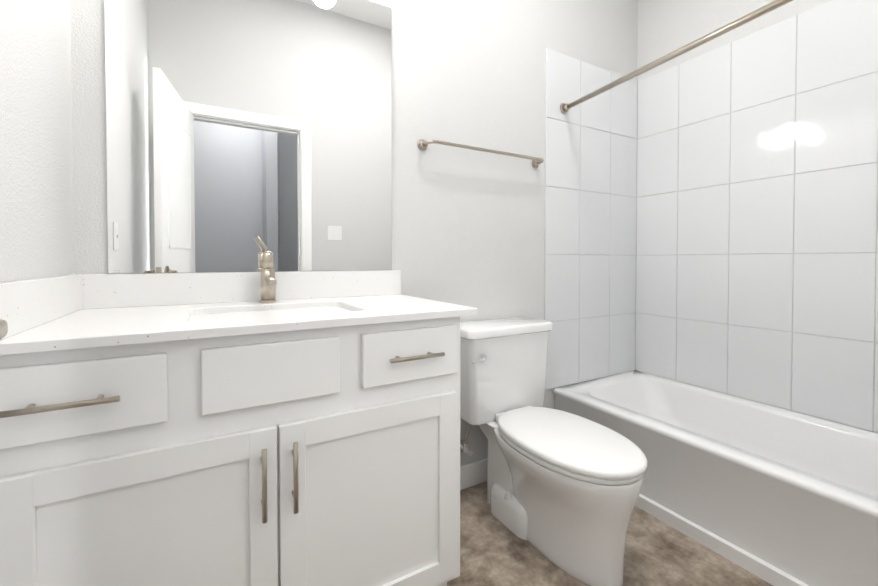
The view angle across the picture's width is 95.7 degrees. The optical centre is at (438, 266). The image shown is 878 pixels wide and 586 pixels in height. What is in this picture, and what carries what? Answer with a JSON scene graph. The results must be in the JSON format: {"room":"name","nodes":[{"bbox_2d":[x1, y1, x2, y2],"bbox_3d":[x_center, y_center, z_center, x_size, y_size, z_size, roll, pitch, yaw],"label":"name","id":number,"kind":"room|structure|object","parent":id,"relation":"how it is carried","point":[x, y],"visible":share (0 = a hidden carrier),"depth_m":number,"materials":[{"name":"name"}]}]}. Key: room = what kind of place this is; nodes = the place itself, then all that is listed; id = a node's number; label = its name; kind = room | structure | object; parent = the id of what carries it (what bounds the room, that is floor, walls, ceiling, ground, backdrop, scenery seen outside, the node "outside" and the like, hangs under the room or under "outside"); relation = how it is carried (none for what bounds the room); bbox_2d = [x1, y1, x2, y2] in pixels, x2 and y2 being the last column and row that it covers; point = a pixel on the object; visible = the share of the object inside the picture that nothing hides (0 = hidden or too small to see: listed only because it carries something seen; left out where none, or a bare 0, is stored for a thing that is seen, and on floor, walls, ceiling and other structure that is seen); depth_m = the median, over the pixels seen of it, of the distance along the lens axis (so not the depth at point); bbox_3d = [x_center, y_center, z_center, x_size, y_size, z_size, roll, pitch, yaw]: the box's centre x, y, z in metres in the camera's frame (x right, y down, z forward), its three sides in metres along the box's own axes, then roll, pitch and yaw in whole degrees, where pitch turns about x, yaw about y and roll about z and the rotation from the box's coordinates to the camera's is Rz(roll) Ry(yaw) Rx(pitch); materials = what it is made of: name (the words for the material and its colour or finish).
{"room":"bathroom","nodes":[
{"label":"bathroom","id":0,"kind":"room"},
{"bbox_2d":[0,319,7,339],"bbox_3d":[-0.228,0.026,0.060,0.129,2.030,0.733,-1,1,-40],"label":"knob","id":1,"kind":"structure","parent":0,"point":[3,328],"depth_m":0.36,"materials":[{"name":"white"}]},
{"bbox_2d":[0,0,73,282],"bbox_3d":[-0.648,-0.478,0.314,0.120,3.050,1.840,-1,1,-30],"label":"wall","id":2,"kind":"structure","parent":0,"point":[36,209],"depth_m":0.90,"materials":[{"name":"grey paint"}]},
{"bbox_2d":[70,0,637,465],"bbox_3d":[0.050,-0.504,1.847,2.860,3.050,0.120,-1,1,-30],"label":"wall","id":3,"kind":"structure","parent":0,"point":[468,228],"depth_m":1.82,"materials":[{"name":"grey paint"}]},
{"bbox_2d":[104,0,391,273],"bbox_3d":[-0.591,-0.516,1.404,0.912,1.067,0.005,-1,1,-30],"label":"mirror","id":4,"kind":"object","parent":3,"relation":"attached to","point":[235,129],"visible":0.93,"depth_m":1.36,"materials":[{"name":"clear glass"}]},
{"bbox_2d":[460,458,486,489],"bbox_3d":[0.213,0.968,1.888,0.891,0.105,0.014,-1,1,-30],"label":"baseboard","id":5,"kind":"structure","parent":3,"relation":"attached to","point":[473,473],"depth_m":1.84,"materials":[{"name":"white wood"}]},
{"bbox_2d":[417,139,543,167],"bbox_3d":[0.230,-0.524,1.834,0.698,0.048,0.078,-1,1,-30],"label":"towel rail","id":6,"kind":"object","parent":3,"relation":"attached to","point":[422,144],"visible":1,"depth_m":1.76,"materials":[{"name":"silver metal"}]},
{"bbox_2d":[447,481,772,585],"bbox_3d":[0.813,1.093,0.547,2.860,0.100,3.180,-1,1,-30],"label":"floor","id":7,"kind":"structure","parent":0,"point":[494,551],"depth_m":1.40,"materials":[{"name":"brown tile"}]},
{"bbox_2d":[0,236,476,585],"bbox_3d":[-0.464,0.466,1.159,1.024,1.134,0.584,-1,1,-30],"label":"bathroom vanity","id":8,"kind":"object","parent":7,"relation":"on","point":[267,425],"visible":1,"depth_m":0.90,"materials":[{"name":"white wood"}]},
{"bbox_2d":[460,316,646,585],"bbox_3d":[0.411,0.640,1.548,0.468,0.772,0.788,-1,1,-30],"label":"toilet","id":9,"kind":"object","parent":7,"relation":"on","point":[564,488],"visible":0.98,"depth_m":1.45,"materials":[{"name":"white ceramic"}]},
{"bbox_2d":[553,370,877,585],"bbox_3d":[1.287,0.840,1.633,0.708,0.370,1.520,-1,1,-30],"label":"bathtub","id":10,"kind":"object","parent":7,"relation":"on","point":[774,495],"visible":0.88,"depth_m":1.52,"materials":[{"name":"white ceramic"}]},
{"bbox_2d":[636,0,876,432],"bbox_3d":[1.726,-0.501,1.681,0.120,3.050,1.840,-1,1,-30],"label":"wall","id":11,"kind":"structure","parent":0,"point":[665,27],"depth_m":2.16,"materials":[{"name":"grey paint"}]},
{"bbox_2d":[544,0,877,432],"bbox_3d":[1.262,-0.233,1.600,0.770,1.773,1.525,-1,1,-30],"label":"tiled wall","id":12,"kind":"structure","parent":11,"relation":"attached to","point":[711,219],"depth_m":2.00,"materials":[{"name":"white tile"}]},
{"bbox_2d":[560,0,792,113],"bbox_3d":[0.982,-0.830,1.430,0.060,0.060,1.515,0,1,-25],"label":"rail","id":13,"kind":"object","parent":12,"relation":"attached to","point":[565,108],"visible":1,"depth_m":1.51,"materials":[{"name":"silver metal"}]}
]}

